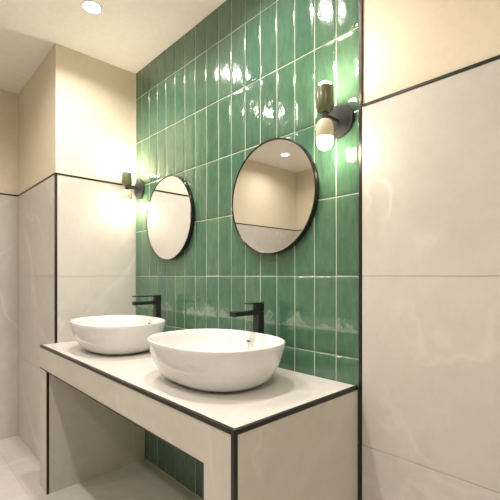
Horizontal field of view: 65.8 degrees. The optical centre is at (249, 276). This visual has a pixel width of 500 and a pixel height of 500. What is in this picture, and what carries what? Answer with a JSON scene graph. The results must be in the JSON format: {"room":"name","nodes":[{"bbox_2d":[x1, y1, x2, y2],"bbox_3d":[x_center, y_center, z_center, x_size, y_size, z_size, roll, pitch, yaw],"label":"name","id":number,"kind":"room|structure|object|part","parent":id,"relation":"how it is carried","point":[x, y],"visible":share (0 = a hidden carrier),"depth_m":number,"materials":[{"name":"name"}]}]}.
{"room":"bathroom","nodes":[
{"label":"bathroom","id":0,"kind":"room"},
{"bbox_2d":[0,89,17,438],"bbox_3d":[-2.671,-0.089,2.148,2.409,2.585,0.120,0,0,-43],"label":"wall","id":1,"kind":"structure","parent":0,"point":[8,100],"depth_m":2.88,"materials":[{"name":"beige paint"}]},
{"bbox_2d":[18,43,135,460],"bbox_3d":[-1.265,-0.089,2.866,0.631,2.585,1.002,0,0,-43],"label":"wall","id":2,"kind":"structure","parent":0,"point":[76,111],"depth_m":2.48,"materials":[{"name":"beige paint"}]},
{"bbox_2d":[18,172,55,195],"bbox_3d":[-1.452,-0.608,2.607,0.008,0.010,0.884,0,0,-43],"label":"trim","id":3,"kind":"structure","parent":2,"relation":"attached to","point":[55,172],"depth_m":2.54,"materials":[{"name":"black metal"}]},
{"bbox_2d":[54,174,56,342],"bbox_3d":[-1.151,-0.104,2.293,0.014,0.999,0.014,0,0,-43],"label":"trim","id":4,"kind":"structure","parent":2,"relation":"attached to","point":[55,175],"depth_m":2.29,"materials":[{"name":"black metal"}]},
{"bbox_2d":[56,173,134,187],"bbox_3d":[-0.966,-0.608,2.462,0.508,0.010,0.008,0,0,-43],"label":"trim","id":5,"kind":"structure","parent":2,"relation":"attached to","point":[56,173],"depth_m":2.42,"materials":[{"name":"black metal"}]},
{"bbox_2d":[0,435,201,499],"bbox_3d":[-0.932,1.264,0.760,3.036,0.120,4.525,0,0,-43],"label":"floor","id":6,"kind":"structure","parent":0,"point":[19,467],"depth_m":2.25,"materials":[{"name":"tile"}]},
{"bbox_2d":[40,341,357,499],"bbox_3d":[-0.411,0.799,1.809,0.592,0.809,1.708,0,0,-43],"label":"countertop","id":7,"kind":"structure","parent":6,"relation":"on","point":[293,435],"depth_m":1.32,"materials":[{"name":"ceramic"}]},
{"bbox_3d":[-0.954,0.864,2.387,0.590,0.679,0.122,0,0,-43],"label":"leg panel","id":8,"kind":"part","parent":7,"relation":"part of","materials":[{"name":"beige ceramic"}]},
{"bbox_3d":[-1.119,0.866,2.139,0.012,0.675,0.012,0,0,-43],"label":"opening trim","id":9,"kind":"part","parent":7,"relation":"part of","materials":[{"name":"black metal"}]},
{"bbox_2d":[70,315,165,354],"bbox_3d":[-0.716,0.316,2.096,0.444,0.158,0.562,0,0,-43],"label":"basin","id":10,"kind":"object","parent":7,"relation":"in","point":[108,334],"visible":0.92,"depth_m":1.91,"materials":[{"name":"white ceramic"}]},
{"bbox_3d":[-0.667,0.526,1.658,0.010,0.006,1.576,0,0,-43],"label":"opening trim","id":11,"kind":"part","parent":7,"relation":"part of","materials":[{"name":"black metal"}]},
{"bbox_3d":[-0.622,0.806,1.619,0.020,0.795,1.694,0,0,-43],"label":"panel","id":12,"kind":"part","parent":7,"relation":"part of","materials":[{"name":"beige ceramic"}]},
{"bbox_3d":[-0.626,0.402,1.616,0.014,0.014,1.694,0,0,-43],"label":"edge trim","id":13,"kind":"part","parent":7,"relation":"part of","materials":[{"name":"black metal"}]},
{"bbox_2d":[132,295,160,317],"bbox_3d":[-0.591,0.254,2.232,0.175,0.284,0.052,0,0,-43],"label":"faucet","id":14,"kind":"object","parent":7,"relation":"on","point":[156,302],"visible":0.62,"depth_m":2.25,"materials":[{"name":"black metal"}]},
{"bbox_3d":[-0.607,0.153,2.218,0.132,0.019,0.035,0,0,-43],"label":"spout","id":15,"kind":"part","parent":14,"relation":"part of","materials":[{"name":"black metal"}]},
{"bbox_3d":[-0.594,0.115,2.230,0.166,0.005,0.035,0,0,-43],"label":"lever","id":16,"kind":"part","parent":14,"relation":"part of","materials":[{"name":"black metal"}]},
{"bbox_3d":[-0.129,0.866,1.087,0.010,0.675,0.006,0,0,-43],"label":"opening trim","id":17,"kind":"part","parent":7,"relation":"part of","materials":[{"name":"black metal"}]},
{"bbox_2d":[147,329,284,391],"bbox_3d":[-0.136,0.316,1.481,0.444,0.158,0.562,0,0,-43],"label":"basin","id":18,"kind":"object","parent":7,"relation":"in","point":[212,360],"visible":1,"depth_m":1.30,"materials":[{"name":"white ceramic"}]},
{"bbox_3d":[-0.040,0.806,0.994,0.014,0.795,0.014,0,0,-43],"label":"edge trim","id":19,"kind":"part","parent":7,"relation":"part of","materials":[{"name":"black metal"}]},
{"bbox_2d":[230,302,263,333],"bbox_3d":[-0.008,0.254,1.614,0.175,0.284,0.052,0,0,-43],"label":"faucet","id":20,"kind":"object","parent":7,"relation":"on","point":[258,307],"visible":0.56,"depth_m":1.64,"materials":[{"name":"black metal"}]},
{"bbox_3d":[-0.024,0.153,1.599,0.132,0.019,0.035,0,0,-43],"label":"spout","id":21,"kind":"part","parent":20,"relation":"part of","materials":[{"name":"black metal"}]},
{"bbox_3d":[0.018,0.115,1.638,0.087,0.005,0.035,0,0,-43],"label":"lever","id":22,"kind":"part","parent":20,"relation":"part of","materials":[{"name":"black metal"}]},
{"bbox_3d":[0.170,0.402,1.192,0.590,0.014,0.014,0,0,-43],"label":"edge trim","id":23,"kind":"part","parent":7,"relation":"part of","materials":[{"name":"black metal"}]},
{"bbox_3d":[0.174,0.806,1.197,0.576,0.795,0.011,0,0,-43],"label":"panel","id":24,"kind":"part","parent":7,"relation":"part of","materials":[{"name":"beige ceramic"}]},
{"bbox_2d":[0,0,225,93],"bbox_3d":[-0.932,-1.442,0.760,3.036,0.120,4.525,0,0,-43],"label":"ceiling","id":25,"kind":"structure","parent":0,"point":[127,35],"depth_m":2.17,"materials":[{"name":"paint"}]},
{"bbox_2d":[81,0,102,13],"bbox_3d":[-0.811,-1.379,1.984,0.104,0.004,0.104,0,0,-43],"label":"recessed light","id":26,"kind":"object","parent":25,"relation":"in","point":[91,6],"visible":1,"depth_m":1.98,"materials":[{"name":"white"}]},
{"bbox_2d":[136,0,499,499],"bbox_3d":[0.471,-0.089,1.395,0.122,2.585,3.523,0,0,-43],"label":"wall","id":27,"kind":"structure","parent":0,"point":[431,152],"depth_m":1.36,"materials":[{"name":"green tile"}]},
{"bbox_2d":[122,169,144,206],"bbox_3d":[-0.779,-0.573,2.540,0.126,0.243,0.124,0,0,-43],"label":"wall sconce","id":28,"kind":"object","parent":27,"relation":"attached to","point":[139,188],"visible":1,"depth_m":2.50,"materials":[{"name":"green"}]},
{"bbox_3d":[-0.802,-0.505,2.518,0.057,0.107,0.057,0,0,-43],"label":"bulb","id":29,"kind":"part","parent":28,"relation":"part of","materials":[{"name":"white glass"}]},
{"bbox_3d":[-0.802,-0.630,2.518,0.063,0.091,0.063,0,0,-43],"label":"lamp shade","id":30,"kind":"part","parent":28,"relation":"part of","materials":[{"name":"green glass"}]},
{"bbox_3d":[-0.802,-0.529,2.518,0.063,0.070,0.063,0,0,-43],"label":"lamp shade","id":31,"kind":"part","parent":28,"relation":"part of","materials":[{"name":"white glass"}]},
{"bbox_3d":[-0.776,-0.574,2.543,0.094,0.022,0.023,0,0,-43],"label":"arm","id":32,"kind":"part","parent":28,"relation":"part of"},
{"bbox_2d":[135,73,135,183],"bbox_3d":[-0.777,-0.998,2.637,0.014,0.768,0.010,0,0,-43],"label":"trim","id":33,"kind":"structure","parent":27,"relation":"attached to","point":[135,73],"depth_m":2.63,"materials":[{"name":"beige paint"}]},
{"bbox_2d":[146,175,194,259],"bbox_3d":[-0.482,-0.344,2.298,0.026,0.499,0.499,0,0,-43],"label":"round mirror","id":34,"kind":"object","parent":27,"relation":"attached to","point":[170,220],"visible":1,"depth_m":2.27,"materials":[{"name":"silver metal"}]},
{"bbox_2d":[232,138,318,254],"bbox_3d":[0.092,-0.344,1.689,0.026,0.499,0.499,0,0,-43],"label":"round mirror","id":35,"kind":"object","parent":27,"relation":"attached to","point":[275,195],"visible":1,"depth_m":1.65,"materials":[{"name":"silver metal"}]},
{"bbox_2d":[316,81,353,149],"bbox_3d":[0.290,-0.573,1.405,0.126,0.243,0.124,0,0,-43],"label":"wall sconce","id":36,"kind":"object","parent":27,"relation":"attached to","point":[336,122],"visible":1,"depth_m":1.37,"materials":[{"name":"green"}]},
{"bbox_3d":[0.268,-0.630,1.383,0.063,0.091,0.063,0,0,-43],"label":"lamp shade","id":37,"kind":"part","parent":36,"relation":"part of","materials":[{"name":"green glass"}]},
{"bbox_3d":[0.268,-0.529,1.383,0.063,0.070,0.063,0,0,-43],"label":"lamp shade","id":38,"kind":"part","parent":36,"relation":"part of","materials":[{"name":"white glass"}]},
{"bbox_3d":[0.268,-0.505,1.383,0.057,0.107,0.057,0,0,-43],"label":"bulb","id":39,"kind":"part","parent":36,"relation":"part of","materials":[{"name":"white glass"}]},
{"bbox_3d":[0.293,-0.574,1.407,0.094,0.022,0.023,0,0,-43],"label":"arm","id":40,"kind":"part","parent":36,"relation":"part of"},
{"bbox_2d":[359,0,362,499],"bbox_3d":[0.399,-0.089,1.389,0.012,2.585,0.012,0,0,-43],"label":"trim","id":41,"kind":"structure","parent":27,"relation":"attached to","point":[360,1],"depth_m":1.38,"materials":[{"name":"black metal"}]},
{"bbox_2d":[362,55,499,106],"bbox_3d":[0.978,-0.608,0.771,0.010,0.010,1.681,0,0,-43],"label":"trim","id":42,"kind":"structure","parent":27,"relation":"attached to","point":[497,57],"depth_m":1.19,"materials":[{"name":"black metal"}]}
]}

